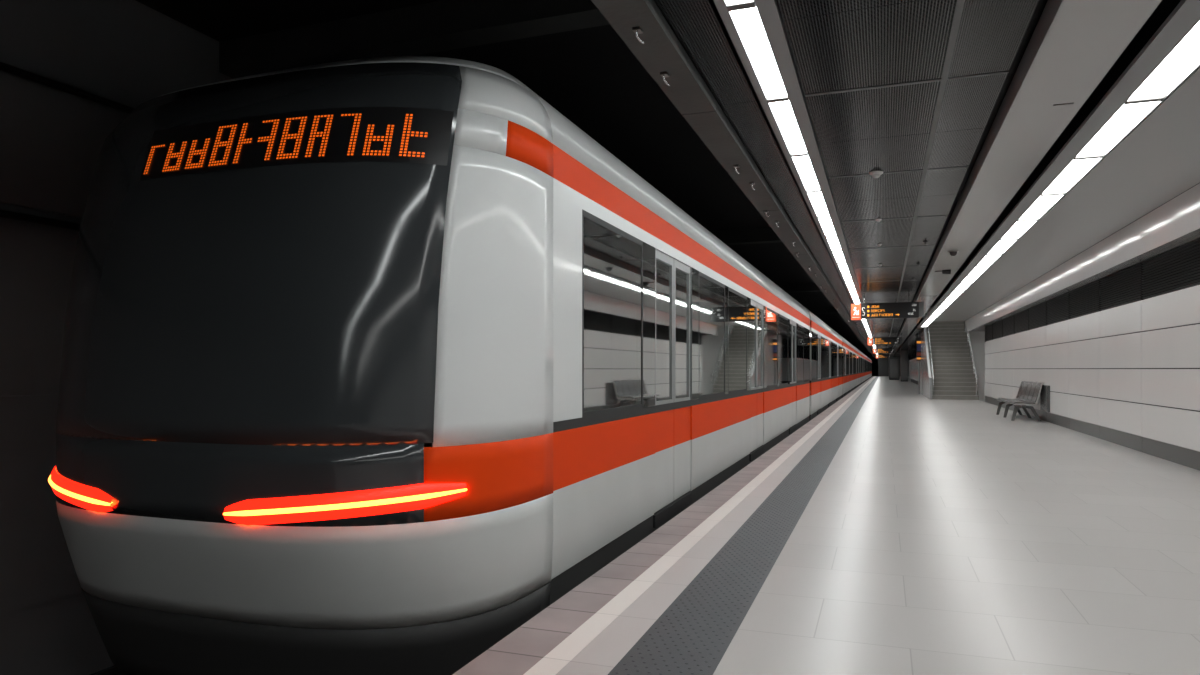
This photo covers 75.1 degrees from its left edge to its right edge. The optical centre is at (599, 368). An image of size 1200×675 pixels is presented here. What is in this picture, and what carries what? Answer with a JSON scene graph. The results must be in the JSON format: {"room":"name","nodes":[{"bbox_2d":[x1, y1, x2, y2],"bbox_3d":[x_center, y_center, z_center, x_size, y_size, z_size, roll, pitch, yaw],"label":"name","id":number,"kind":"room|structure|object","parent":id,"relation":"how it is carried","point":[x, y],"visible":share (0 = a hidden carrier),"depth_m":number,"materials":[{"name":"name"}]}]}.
{"room":"metro station","nodes":[
{"label":"metro station","id":0,"kind":"room"},
{"bbox_2d":[95,666,131,674],"bbox_3d":[22.442,2.425,72.174,4.360,0.150,169.000,0,0,20],"label":"floor","id":1,"kind":"structure","parent":0,"point":[115,670],"depth_m":6.04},
{"bbox_3d":[22.113,2.280,72.293,0.140,0.140,169.000,0,0,20],"label":"trim","id":2,"kind":"structure","parent":1,"relation":"on","visible":0},
{"bbox_2d":[48,56,809,674],"bbox_3d":[0.990,0.220,11.965,2.800,3.980,17.730,0,0,20],"label":"train car","id":3,"kind":"object","parent":2,"relation":"on","point":[368,366],"visible":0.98,"depth_m":3.79,"materials":[{"name":"grey metal"}]},
{"bbox_2d":[48,466,112,511],"bbox_3d":[-2.720,0.613,4.166,0.955,0.180,0.537,0,0,20],"label":"tail light","id":4,"kind":"object","parent":3,"relation":"on","point":[76,490],"depth_m":3.87,"materials":[{"name":"red plastic"}]},
{"bbox_2d":[223,483,466,524],"bbox_3d":[-1.164,0.613,3.601,0.955,0.180,0.537,0,0,20],"label":"tail light","id":5,"kind":"object","parent":3,"relation":"on","point":[243,503],"depth_m":3.48,"materials":[{"name":"red plastic"}]},
{"bbox_2d":[805,307,841,420],"bbox_3d":[6.896,0.220,28.241,2.800,3.980,16.900,0,0,20],"label":"train car","id":6,"kind":"object","parent":2,"relation":"on","point":[825,342],"visible":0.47,"depth_m":24.46,"materials":[{"name":"grey metal"}]},
{"bbox_2d":[809,334,854,397],"bbox_3d":[12.660,0.220,44.128,2.800,3.980,16.900,0,0,20],"label":"train car","id":7,"kind":"object","parent":2,"relation":"on","point":[848,350],"visible":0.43,"depth_m":41.04,"materials":[{"name":"grey metal"}]},
{"bbox_2d":[854,346,860,388],"bbox_3d":[18.424,0.220,60.015,2.800,3.980,16.900,0,0,20],"label":"train car","id":8,"kind":"object","parent":2,"relation":"on","point":[857,352],"visible":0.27,"depth_m":56.99,"materials":[{"name":"grey"}]},
{"bbox_2d":[861,352,865,383],"bbox_3d":[24.188,0.220,75.902,2.800,3.980,16.900,0,0,20],"label":"train car","id":9,"kind":"object","parent":2,"relation":"on","point":[863,357],"visible":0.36,"depth_m":74.46,"materials":[{"name":"grey"}]},
{"bbox_2d":[865,355,867,380],"bbox_3d":[29.952,0.220,91.788,2.800,3.980,16.900,0,0,20],"label":"train car","id":10,"kind":"object","parent":2,"relation":"on","point":[865,355],"visible":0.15,"depth_m":89.01,"materials":[{"name":"grey"}]},
{"bbox_2d":[868,357,869,378],"bbox_3d":[35.716,0.220,107.675,2.800,3.980,16.900,0,0,20],"label":"train car","id":11,"kind":"object","parent":2,"relation":"on","point":[868,357],"visible":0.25,"depth_m":107.57,"materials":[{"name":"grey"}]},
{"bbox_2d":[0,0,232,674],"bbox_3d":[19.941,-0.450,73.081,0.240,5.900,169.000,0,0,20],"label":"wall","id":12,"kind":"structure","parent":0,"point":[130,53],"depth_m":6.03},
{"bbox_2d":[0,62,134,230],"bbox_3d":[20.091,-1.665,73.026,0.060,1.130,169.000,0,0,20],"label":"trim","id":13,"kind":"structure","parent":12,"relation":"attached to","point":[5,67],"depth_m":5.98,"materials":[{"name":"black plastic"}]},
{"bbox_2d":[136,0,868,352],"bbox_3d":[22.160,-3.300,72.276,4.960,0.200,169.000,0,0,20],"label":"ceiling","id":14,"kind":"structure","parent":0,"point":[590,76],"depth_m":9.16,"materials":[{"name":"black"}]},
{"bbox_2d":[219,0,609,78],"bbox_3d":[-1.433,-3.050,6.956,4.760,0.300,0.300,0,0,20],"label":"cross beam","id":15,"kind":"structure","parent":14,"relation":"attached to","point":[444,25],"depth_m":6.94,"materials":[{"name":"grey concrete"}]},
{"bbox_2d":[710,228,781,244],"bbox_3d":[2.659,-3.050,18.236,4.760,0.300,0.300,0,0,20],"label":"cross beam","id":16,"kind":"structure","parent":14,"relation":"attached to","point":[756,235],"depth_m":17.84,"materials":[{"name":"grey concrete"}]},
{"bbox_2d":[777,283,820,291],"bbox_3d":[6.752,-3.050,29.517,4.760,0.300,0.300,0,0,20],"label":"cross beam","id":17,"kind":"structure","parent":14,"relation":"attached to","point":[795,287],"depth_m":29.12,"materials":[{"name":"grey concrete"}]},
{"bbox_2d":[807,307,837,313],"bbox_3d":[10.845,-3.050,40.797,4.760,0.300,0.300,0,0,20],"label":"cross beam","id":18,"kind":"structure","parent":14,"relation":"attached to","point":[815,310],"depth_m":40.39,"materials":[{"name":"grey concrete"}]},
{"bbox_2d":[452,376,873,674],"bbox_3d":[20.116,1.260,59.720,0.263,0.120,144.000,0,0,20],"label":"platform edge","id":19,"kind":"structure","parent":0,"point":[520,650],"depth_m":4.30,"materials":[{"name":"concrete"}]},
{"bbox_2d":[523,376,874,674],"bbox_3d":[20.296,1.259,59.655,0.119,0.121,144.000,0,0,20],"label":"platform safety line","id":20,"kind":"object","parent":19,"relation":"attached to","point":[563,653],"depth_m":4.30,"materials":[{"name":"white paint"}]},
{"bbox_2d":[556,376,875,674],"bbox_3d":[20.442,1.260,59.602,0.192,0.120,144.000,0,0,20],"label":"floor","id":21,"kind":"structure","parent":0,"point":[604,652],"depth_m":4.30,"materials":[{"name":"tile"}]},
{"bbox_2d":[654,0,875,356],"bbox_3d":[20.586,-1.870,59.550,0.258,0.020,144.000,0,0,20],"label":"ceiling","id":22,"kind":"structure","parent":0,"point":[696,25],"depth_m":5.53,"materials":[{"name":"grey metal"}]},
{"bbox_2d":[713,0,764,11],"bbox_3d":[0.475,-1.897,3.312,0.244,0.086,1.512,0,0,20],"label":"ceiling light","id":23,"kind":"object","parent":22,"relation":"attached to","point":[731,5],"visible":1,"depth_m":3.98,"materials":[{"name":"white"}]},
{"bbox_2d":[717,2,794,102],"bbox_3d":[0.980,-1.897,4.704,0.244,0.086,1.512,0,0,20],"label":"ceiling light","id":24,"kind":"object","parent":22,"relation":"attached to","point":[751,32],"visible":0.81,"depth_m":4.58,"materials":[{"name":"white plastic"}]},
{"bbox_2d":[731,7,786,96],"bbox_3d":[0.975,-1.881,4.689,0.134,0.018,1.420,0,0,20],"label":"diffuser","id":25,"kind":"object","parent":24,"relation":"attached to","point":[749,26],"depth_m":4.58,"materials":[{"name":"white plastic"}]},
{"bbox_2d":[760,98,813,156],"bbox_3d":[1.485,-1.897,6.095,0.244,0.086,1.512,0,0,20],"label":"ceiling light","id":26,"kind":"object","parent":22,"relation":"attached to","point":[785,119],"visible":0.73,"depth_m":6.02,"materials":[{"name":"white plastic"}]},
{"bbox_2d":[770,101,806,152],"bbox_3d":[1.479,-1.881,6.080,0.134,0.018,1.420,0,0,20],"label":"diffuser","id":27,"kind":"object","parent":26,"relation":"attached to","point":[784,116],"depth_m":6.02,"materials":[{"name":"white plastic"}]},
{"bbox_2d":[785,154,824,192],"bbox_3d":[1.990,-1.897,7.486,0.244,0.086,1.512,0,0,20],"label":"ceiling light","id":28,"kind":"object","parent":22,"relation":"attached to","point":[805,170],"visible":0.76,"depth_m":7.43,"materials":[{"name":"white plastic"}]},
{"bbox_2d":[793,156,819,189],"bbox_3d":[1.984,-1.881,7.471,0.134,0.018,1.420,0,0,20],"label":"diffuser","id":29,"kind":"object","parent":28,"relation":"attached to","point":[804,167],"depth_m":7.43,"materials":[{"name":"white plastic"}]},
{"bbox_2d":[802,191,833,218],"bbox_3d":[2.494,-1.897,8.878,0.244,0.086,1.512,0,0,20],"label":"ceiling light","id":30,"kind":"object","parent":22,"relation":"attached to","point":[818,203],"visible":0.74,"depth_m":8.87,"materials":[{"name":"white plastic"}]},
{"bbox_2d":[808,192,828,215],"bbox_3d":[2.489,-1.881,8.863,0.134,0.018,1.420,0,0,20],"label":"diffuser","id":31,"kind":"object","parent":30,"relation":"attached to","point":[817,201],"depth_m":8.82,"materials":[{"name":"white"}]},
{"bbox_2d":[814,217,839,237],"bbox_3d":[2.999,-1.897,10.269,0.244,0.086,1.512,0,0,20],"label":"ceiling light","id":32,"kind":"object","parent":22,"relation":"attached to","point":[827,227],"visible":0.73,"depth_m":10.25,"materials":[{"name":"white"}]},
{"bbox_2d":[819,218,835,235],"bbox_3d":[2.994,-1.881,10.254,0.134,0.018,1.420,0,0,20],"label":"diffuser","id":33,"kind":"object","parent":32,"relation":"attached to","point":[827,226],"depth_m":10.25,"materials":[{"name":"white"}]},
{"bbox_2d":[822,236,844,251],"bbox_3d":[3.504,-1.897,11.660,0.244,0.086,1.512,0,0,20],"label":"ceiling light","id":34,"kind":"object","parent":22,"relation":"attached to","point":[834,244],"visible":0.73,"depth_m":11.65,"materials":[{"name":"white"}]},
{"bbox_2d":[827,237,840,250],"bbox_3d":[3.498,-1.881,11.645,0.134,0.018,1.420,0,0,20],"label":"diffuser","id":35,"kind":"object","parent":34,"relation":"attached to","point":[833,243],"depth_m":11.65,"materials":[{"name":"white"}]},
{"bbox_2d":[829,251,848,263],"bbox_3d":[4.009,-1.897,13.051,0.244,0.086,1.512,0,0,20],"label":"ceiling light","id":36,"kind":"object","parent":22,"relation":"attached to","point":[838,257],"visible":0.76,"depth_m":13.10,"materials":[{"name":"white"}]},
{"bbox_2d":[833,252,844,262],"bbox_3d":[4.003,-1.881,13.036,0.134,0.018,1.420,0,0,20],"label":"diffuser","id":37,"kind":"object","parent":36,"relation":"attached to","point":[838,257],"depth_m":13.09,"materials":[{"name":"white"}]},
{"bbox_2d":[835,263,851,273],"bbox_3d":[4.513,-1.897,14.443,0.244,0.086,1.512,0,0,20],"label":"ceiling light","id":38,"kind":"object","parent":22,"relation":"attached to","point":[842,268],"visible":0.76,"depth_m":14.53,"materials":[{"name":"white"}]},
{"bbox_2d":[838,264,848,271],"bbox_3d":[4.508,-1.881,14.428,0.134,0.018,1.420,0,0,20],"label":"diffuser","id":39,"kind":"object","parent":38,"relation":"attached to","point":[841,267],"depth_m":14.41,"materials":[{"name":"white"}]},
{"bbox_2d":[839,273,853,281],"bbox_3d":[5.018,-1.897,15.834,0.244,0.086,1.512,0,0,20],"label":"ceiling light","id":40,"kind":"object","parent":22,"relation":"attached to","point":[848,277],"visible":0.74,"depth_m":15.86,"materials":[{"name":"white"}]},
{"bbox_2d":[843,273,851,280],"bbox_3d":[5.013,-1.881,15.819,0.134,0.018,1.420,0,0,20],"label":"diffuser","id":41,"kind":"object","parent":40,"relation":"attached to","point":[846,277],"depth_m":15.91,"materials":[{"name":"white"}]},
{"bbox_2d":[843,281,856,287],"bbox_3d":[5.523,-1.897,17.225,0.244,0.086,1.512,0,0,20],"label":"ceiling light","id":42,"kind":"object","parent":22,"relation":"attached to","point":[851,284],"visible":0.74,"depth_m":17.28,"materials":[{"name":"white"}]},
{"bbox_2d":[846,281,853,286],"bbox_3d":[5.518,-1.881,17.210,0.134,0.018,1.420,0,0,20],"label":"diffuser","id":43,"kind":"object","parent":42,"relation":"attached to","point":[848,284],"depth_m":17.28,"materials":[{"name":"white"}]},
{"bbox_2d":[846,288,858,293],"bbox_3d":[6.028,-1.897,18.616,0.244,0.086,1.512,0,0,20],"label":"ceiling light","id":44,"kind":"object","parent":22,"relation":"attached to","point":[849,290],"visible":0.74,"depth_m":18.68,"materials":[{"name":"white"}]},
{"bbox_2d":[849,294,859,298],"bbox_3d":[6.533,-1.897,20.008,0.244,0.086,1.512,0,0,20],"label":"ceiling light","id":45,"kind":"object","parent":22,"relation":"attached to","point":[852,296],"visible":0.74,"depth_m":20.14,"materials":[{"name":"white"}]},
{"bbox_2d":[851,299,861,303],"bbox_3d":[7.037,-1.897,21.399,0.244,0.086,1.512,0,0,20],"label":"ceiling light","id":46,"kind":"object","parent":22,"relation":"attached to","point":[856,301],"visible":0.7,"depth_m":21.50,"materials":[{"name":"white"}]},
{"bbox_2d":[778,0,956,354],"bbox_3d":[21.418,-1.870,59.248,0.852,0.020,144.000,0,0,20],"label":"ceiling","id":47,"kind":"structure","parent":0,"point":[836,45],"depth_m":5.51,"materials":[{"name":"grey metal"}]},
{"bbox_2d":[764,0,878,354],"bbox_3d":[20.983,-1.879,59.406,0.047,0.062,144.000,0,0,20],"label":"trim","id":48,"kind":"structure","parent":47,"relation":"attached to","point":[772,6],"depth_m":5.49,"materials":[{"name":"grey metal"}]},
{"bbox_2d":[869,171,882,177],"bbox_3d":[2.614,-1.835,7.381,0.128,0.050,0.128,0,0,20],"label":"smoke detector","id":49,"kind":"object","parent":47,"relation":"attached to","point":[875,174],"visible":1,"depth_m":7.35,"materials":[{"name":"white plastic"}]},
{"bbox_2d":[876,353,891,357],"bbox_3d":[33.541,-1.570,92.165,1.750,0.580,0.187,0,0,20],"label":"display sign","id":50,"kind":"object","parent":47,"relation":"hanging from","point":[888,355],"visible":0.94,"depth_m":92.10,"materials":[{"name":"black"}]},
{"bbox_2d":[873,348,895,352],"bbox_3d":[23.309,-1.570,63.964,1.750,0.580,0.187,0,0,20],"label":"display sign","id":51,"kind":"object","parent":47,"relation":"hanging from","point":[875,350],"visible":1,"depth_m":63.88,"materials":[{"name":"black"}]},
{"bbox_2d":[868,334,901,344],"bbox_3d":[15.293,-1.570,41.873,1.750,0.580,0.187,0,0,20],"label":"display sign","id":52,"kind":"object","parent":47,"relation":"hanging from","point":[895,340],"visible":1,"depth_m":41.79,"materials":[{"name":"black"}]},
{"bbox_2d":[851,296,923,319],"bbox_3d":[7.381,-1.570,20.064,1.750,0.580,0.187,0,0,20],"label":"display sign","id":53,"kind":"object","parent":47,"relation":"hanging from","point":[908,309],"visible":1,"depth_m":19.99,"materials":[{"name":"black"}]},
{"bbox_2d":[805,71,1008,353],"bbox_3d":[21.784,-1.868,59.689,1.240,0.024,140.396,0,0,20],"label":"trim","id":54,"kind":"structure","parent":47,"relation":"attached to","point":[934,80],"depth_m":5.25,"materials":[{"name":"grey metal"}]},
{"bbox_2d":[887,0,964,347],"bbox_3d":[21.835,-1.872,59.096,0.036,0.036,144.000,0,0,20],"label":"trim","id":55,"kind":"structure","parent":47,"relation":"attached to","point":[960,3],"depth_m":5.49,"materials":[{"name":"grey metal"}]},
{"bbox_2d":[863,352,877,375],"bbox_3d":[51.291,-0.450,151.703,5.550,5.900,0.200,0,0,20],"label":"wall","id":56,"kind":"structure","parent":0,"point":[874,360],"depth_m":150.97,"materials":[{"name":"black"}]},
{"bbox_2d":[878,355,908,376],"bbox_3d":[47.576,-0.450,126.509,4.650,5.900,0.300,0,0,20],"label":"wall","id":57,"kind":"structure","parent":0,"point":[883,363],"depth_m":126.81,"materials":[{"name":"grey"}]},
{"bbox_2d":[893,327,922,357],"bbox_3d":[31.641,-1.795,79.474,2.523,0.030,99.000,0,0,20],"label":"ceiling","id":58,"kind":"structure","parent":0,"point":[910,344],"depth_m":59.08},
{"bbox_2d":[917,0,1199,326],"bbox_3d":[5.966,-1.795,12.197,0.143,0.030,45.000,0,0,20],"label":"trim","id":59,"kind":"structure","parent":58,"relation":"attached to","point":[1186,13],"depth_m":5.37,"materials":[{"name":"grey metal"}]},
{"bbox_2d":[919,314,931,399],"bbox_3d":[14.651,-1.830,35.236,0.090,6.060,9.940,0,0,20],"label":"wall","id":60,"kind":"structure","parent":0,"point":[925,372],"depth_m":34.19,"materials":[{"name":"grey"}]},
{"bbox_2d":[710,0,1180,354],"bbox_3d":[22.690,-2.350,58.786,5.240,0.100,144.000,0,0,20],"label":"ceiling","id":61,"kind":"structure","parent":0,"point":[1165,8],"depth_m":6.83,"materials":[{"name":"black metal"}]},
{"bbox_2d":[591,0,875,357],"bbox_3d":[20.343,-2.050,59.638,0.255,0.500,144.000,0,0,20],"label":"beam","id":62,"kind":"structure","parent":61,"relation":"attached to","point":[661,50],"depth_m":5.39,"materials":[{"name":"grey metal"}]},
{"bbox_2d":[632,26,643,43],"bbox_3d":[0.204,-1.767,4.139,0.044,0.066,0.081,0,0,20],"label":"clip","id":63,"kind":"object","parent":62,"relation":"attached to","point":[637,30],"visible":1,"depth_m":4.11,"materials":[{"name":"grey metal"}]},
{"bbox_2d":[660,71,669,85],"bbox_3d":[0.397,-1.767,4.760,0.044,0.066,0.081,0,0,20],"label":"clip","id":64,"kind":"object","parent":62,"relation":"attached to","point":[664,75],"visible":1,"depth_m":4.73,"materials":[{"name":"silver metal"}]},
{"bbox_2d":[713,376,1199,674],"bbox_3d":[22.931,1.260,58.699,4.328,0.120,144.000,0,0,20],"label":"floor","id":65,"kind":"structure","parent":0,"point":[939,537],"depth_m":4.99,"materials":[{"name":"tile"}]},
{"bbox_2d":[608,376,878,674],"bbox_3d":[20.714,1.258,59.503,0.388,0.123,144.000,0,0,20],"label":"paving strip","id":66,"kind":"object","parent":65,"relation":"attached to","point":[692,636],"depth_m":4.30,"materials":[{"name":"rubber"}]},
{"bbox_2d":[889,357,899,379],"bbox_3d":[32.743,-0.050,86.770,1.130,2.500,2.530,0,0,20],"label":"cabinet","id":67,"kind":"object","parent":65,"relation":"on","point":[894,362],"visible":1,"depth_m":85.58,"materials":[{"name":"grey"}]},
{"bbox_2d":[900,350,907,381],"bbox_3d":[29.244,-0.290,74.971,0.680,2.980,0.700,0,0,20],"label":"column","id":68,"kind":"structure","parent":65,"relation":"on","point":[903,353],"depth_m":74.66,"materials":[{"name":"concrete"}]},
{"bbox_2d":[909,358,917,384],"bbox_3d":[26.116,0.200,62.862,1.620,2.000,24.040,0,0,20],"label":"enclosure","id":69,"kind":"object","parent":65,"relation":"on","point":[913,364],"visible":0.28,"depth_m":63.12,"materials":[{"name":"grey"}]},
{"bbox_2d":[917,337,920,393],"bbox_3d":[15.142,-0.150,37.042,0.200,2.700,0.110,0,0,20],"label":"information panel","id":70,"kind":"object","parent":65,"relation":"on","point":[918,338],"visible":1,"depth_m":37.01,"materials":[{"name":"grey metal"}]},
{"bbox_2d":[925,307,978,399],"bbox_3d":[15.532,-1.657,35.053,1.690,5.715,9.722,0,0,20],"label":"staircase","id":71,"kind":"structure","parent":65,"relation":"on","point":[952,365],"depth_m":32.65,"materials":[{"name":"grey concrete"}]},
{"bbox_2d":[926,312,933,394],"bbox_3d":[13.927,-0.744,32.931,0.044,3.828,5.208,0,0,20],"label":"handrail","id":72,"kind":"object","parent":71,"relation":"on","point":[927,327],"visible":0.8,"depth_m":32.32,"materials":[{"name":"silver metal"}]},
{"bbox_2d":[964,321,977,395],"bbox_3d":[15.384,-0.744,32.403,0.044,3.828,5.208,0,0,20],"label":"handrail","id":73,"kind":"object","parent":71,"relation":"attached to","point":[968,335],"visible":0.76,"depth_m":31.59,"materials":[{"name":"silver metal"}]},
{"bbox_2d":[996,381,1043,420],"bbox_3d":[10.295,0.753,19.189,0.664,0.894,2.840,0,0,20],"label":"bench","id":74,"kind":"object","parent":65,"relation":"on","point":[1029,391],"visible":1,"depth_m":18.83,"materials":[{"name":"metal"}]},
{"bbox_2d":[886,0,1043,354],"bbox_3d":[22.017,-1.870,59.030,0.352,0.020,144.000,0,0,20],"label":"ceiling","id":75,"kind":"structure","parent":0,"point":[990,35],"depth_m":5.49,"materials":[{"name":"grey metal"}]},
{"bbox_2d":[965,322,984,331],"bbox_3d":[13.447,-1.839,28.764,2.140,0.921,0.050,0,0,20],"label":"ceiling","id":76,"kind":"structure","parent":0,"point":[982,328],"depth_m":28.62,"materials":[{"name":"grey"}]},
{"bbox_2d":[890,0,1161,355],"bbox_3d":[22.469,-1.860,58.866,0.446,0.160,144.000,0,0,20],"label":"ceiling","id":77,"kind":"structure","parent":0,"point":[1085,38],"depth_m":5.27,"materials":[{"name":"grey"}]},
{"bbox_2d":[935,270,950,273],"bbox_3d":[6.169,-1.745,14.038,0.262,0.098,0.100,0,0,20],"label":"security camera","id":78,"kind":"object","parent":77,"relation":"attached to","point":[942,271],"visible":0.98,"depth_m":13.98,"materials":[{"name":"plastic"}]},
{"bbox_2d":[889,0,1063,354],"bbox_3d":[22.257,-1.859,58.943,0.007,0.161,144.000,0,0,20],"label":"trim","id":79,"kind":"structure","parent":77,"relation":"attached to","point":[1052,7],"depth_m":5.48,"materials":[{"name":"grey metal"}]},
{"bbox_2d":[934,66,1199,320],"bbox_3d":[6.019,-1.795,9.837,1.087,0.030,40.600,0,0,20],"label":"ceiling","id":80,"kind":"structure","parent":0,"point":[1158,160],"depth_m":8.14,"materials":[{"name":"grey paint"}]},
{"bbox_2d":[940,301,953,305],"bbox_3d":[9.421,-1.817,21.183,0.238,0.086,1.512,0,0,20],"label":"ceiling light","id":81,"kind":"object","parent":80,"relation":"attached to","point":[944,303],"visible":0.6,"depth_m":21.34,"materials":[{"name":"white"}]},
{"bbox_2d":[945,296,958,301],"bbox_3d":[8.916,-1.817,19.792,0.238,0.086,1.512,0,0,20],"label":"ceiling light","id":82,"kind":"object","parent":80,"relation":"attached to","point":[948,299],"visible":0.6,"depth_m":20.04,"materials":[{"name":"white"}]},
{"bbox_2d":[949,291,963,296],"bbox_3d":[8.411,-1.817,18.401,0.238,0.086,1.512,0,0,20],"label":"ceiling light","id":83,"kind":"object","parent":80,"relation":"attached to","point":[954,293],"visible":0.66,"depth_m":18.51,"materials":[{"name":"white"}]},
{"bbox_2d":[954,284,970,290],"bbox_3d":[7.906,-1.817,17.009,0.238,0.086,1.512,0,0,20],"label":"ceiling light","id":84,"kind":"object","parent":80,"relation":"attached to","point":[961,287],"visible":0.63,"depth_m":17.15,"materials":[{"name":"white"}]},
{"bbox_2d":[961,276,979,283],"bbox_3d":[7.402,-1.817,15.618,0.238,0.086,1.512,0,0,20],"label":"ceiling light","id":85,"kind":"object","parent":80,"relation":"attached to","point":[968,280],"visible":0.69,"depth_m":15.62,"materials":[{"name":"white"}]},
{"bbox_2d":[967,267,988,276],"bbox_3d":[6.897,-1.817,14.227,0.238,0.086,1.512,0,0,20],"label":"ceiling light","id":86,"kind":"object","parent":80,"relation":"attached to","point":[977,271],"visible":0.64,"depth_m":14.34,"materials":[{"name":"white"}]},
{"bbox_2d":[969,267,987,274],"bbox_3d":[6.891,-1.801,14.212,0.210,0.018,1.420,0,0,20],"label":"diffuser","id":87,"kind":"object","parent":86,"relation":"attached to","point":[977,270],"depth_m":14.19,"materials":[{"name":"white"}]},
{"bbox_2d":[976,254,1002,266],"bbox_3d":[6.392,-1.817,12.835,0.238,0.086,1.512,0,0,20],"label":"ceiling light","id":88,"kind":"object","parent":80,"relation":"attached to","point":[988,260],"visible":0.64,"depth_m":12.88,"materials":[{"name":"white"}]},
{"bbox_2d":[987,240,1016,254],"bbox_3d":[5.887,-1.817,11.444,0.238,0.086,1.512,0,0,20],"label":"ceiling light","id":89,"kind":"object","parent":80,"relation":"attached to","point":[1001,247],"visible":0.66,"depth_m":11.50,"materials":[{"name":"white"}]},
{"bbox_2d":[1000,221,1036,240],"bbox_3d":[5.383,-1.817,10.053,0.238,0.086,1.512,0,0,20],"label":"ceiling light","id":90,"kind":"object","parent":80,"relation":"attached to","point":[1018,229],"visible":0.64,"depth_m":10.09,"materials":[{"name":"white"}]},
{"bbox_2d":[1017,193,1066,221],"bbox_3d":[4.878,-1.817,8.662,0.238,0.086,1.512,0,0,20],"label":"ceiling light","id":91,"kind":"object","parent":80,"relation":"attached to","point":[1042,205],"visible":0.69,"depth_m":8.65,"materials":[{"name":"white"}]},
{"bbox_2d":[1020,195,1061,218],"bbox_3d":[4.872,-1.801,8.647,0.210,0.018,1.420,0,0,20],"label":"diffuser","id":92,"kind":"object","parent":91,"relation":"attached to","point":[1043,204],"depth_m":8.60,"materials":[{"name":"white plastic"}]},
{"bbox_2d":[1041,158,1102,195],"bbox_3d":[4.373,-1.817,7.271,0.238,0.086,1.512,0,0,20],"label":"ceiling light","id":93,"kind":"object","parent":80,"relation":"attached to","point":[1075,170],"visible":0.66,"depth_m":7.26,"materials":[{"name":"white plastic"}]},
{"bbox_2d":[1074,98,1165,159],"bbox_3d":[3.868,-1.817,5.879,0.238,0.086,1.512,0,0,20],"label":"ceiling light","id":94,"kind":"object","parent":80,"relation":"attached to","point":[1128,117],"visible":0.63,"depth_m":5.81,"materials":[{"name":"white plastic"}]},
{"bbox_2d":[1124,19,1199,104],"bbox_3d":[3.363,-1.817,4.488,0.238,0.086,1.512,0,0,20],"label":"ceiling light","id":95,"kind":"object","parent":80,"relation":"attached to","point":[1183,60],"visible":0.7,"depth_m":4.70,"materials":[{"name":"white plastic"}]},
{"bbox_2d":[965,183,1199,330],"bbox_3d":[7.053,-1.589,10.135,0.653,0.421,39.326,0,0,20],"label":"wall","id":96,"kind":"structure","parent":0,"point":[1176,223],"depth_m":10.50,"materials":[{"name":"white metal"}]},
{"bbox_2d":[965,183,1198,320],"bbox_3d":[6.530,-1.778,9.651,0.010,0.003,40.600,0,0,20],"label":"trim","id":97,"kind":"structure","parent":96,"relation":"attached to","point":[1198,183],"depth_m":10.19,"materials":[{"name":"black"}]},
{"bbox_2d":[969,238,1199,451],"bbox_3d":[9.292,-3.050,14.761,0.400,8.500,52.090,0,0,20],"label":"wall","id":98,"kind":"structure","parent":0,"point":[1177,347],"depth_m":12.33,"materials":[{"name":"white tile"}]},
{"bbox_2d":[984,324,992,340],"bbox_3d":[13.777,-1.264,27.672,0.034,0.542,2.312,0,0,20],"label":"air vent","id":99,"kind":"object","parent":98,"relation":"in","point":[989,329],"visible":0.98,"depth_m":27.64,"materials":[{"name":"black"}]},
{"bbox_2d":[992,320,1001,338],"bbox_3d":[12.982,-1.264,25.482,0.034,0.542,2.312,0,0,20],"label":"air vent","id":100,"kind":"object","parent":98,"relation":"in","point":[999,322],"visible":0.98,"depth_m":25.41,"materials":[{"name":"black"}]},
{"bbox_2d":[1002,316,1013,336],"bbox_3d":[12.188,-1.264,23.292,0.034,0.542,2.312,0,0,20],"label":"air vent","id":101,"kind":"object","parent":98,"relation":"in","point":[1010,318],"visible":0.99,"depth_m":23.28,"materials":[{"name":"black"}]},
{"bbox_2d":[1014,310,1028,333],"bbox_3d":[11.393,-1.264,21.102,0.034,0.542,2.312,0,0,20],"label":"air vent","id":102,"kind":"object","parent":98,"relation":"in","point":[1023,316],"visible":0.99,"depth_m":21.02,"materials":[{"name":"black"}]},
{"bbox_2d":[1028,302,1045,329],"bbox_3d":[10.598,-1.264,18.911,0.034,0.542,2.312,0,0,20],"label":"air vent","id":103,"kind":"object","parent":98,"relation":"in","point":[1034,309],"visible":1,"depth_m":18.87,"materials":[{"name":"black"}]},
{"bbox_2d":[1040,385,1049,411],"bbox_3d":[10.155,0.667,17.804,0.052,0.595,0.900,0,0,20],"label":"trash can","id":104,"kind":"object","parent":98,"relation":"attached to","point":[1045,391],"visible":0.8,"depth_m":17.60,"materials":[{"name":"grey metal"}]},
{"bbox_2d":[1046,293,1068,325],"bbox_3d":[9.804,-1.264,16.721,0.034,0.542,2.312,0,0,20],"label":"air vent","id":105,"kind":"object","parent":98,"relation":"in","point":[1062,298],"visible":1,"depth_m":16.65,"materials":[{"name":"black"}]},
{"bbox_2d":[1069,281,1099,318],"bbox_3d":[9.009,-1.264,14.531,0.034,0.542,2.312,0,0,20],"label":"air vent","id":106,"kind":"object","parent":98,"relation":"in","point":[1094,283],"visible":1,"depth_m":14.42,"materials":[{"name":"black metal"}]},
{"bbox_2d":[985,396,1199,470],"bbox_3d":[7.380,1.089,10.018,0.018,0.222,39.324,0,0,20],"label":"baseboard","id":107,"kind":"structure","parent":98,"relation":"attached to","point":[1183,456],"depth_m":11.97,"materials":[{"name":"grey stone"}]},
{"bbox_2d":[1099,263,1141,310],"bbox_3d":[8.214,-1.264,12.340,0.034,0.542,2.312,0,0,20],"label":"air vent","id":108,"kind":"object","parent":98,"relation":"in","point":[1129,269],"visible":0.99,"depth_m":12.20,"materials":[{"name":"grey metal"}]},
{"bbox_2d":[1141,239,1199,299],"bbox_3d":[7.420,-1.264,10.150,0.034,0.542,2.312,0,0,20],"label":"air vent","id":109,"kind":"object","parent":98,"relation":"in","point":[1197,241],"visible":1,"depth_m":10.07,"materials":[{"name":"black metal"}]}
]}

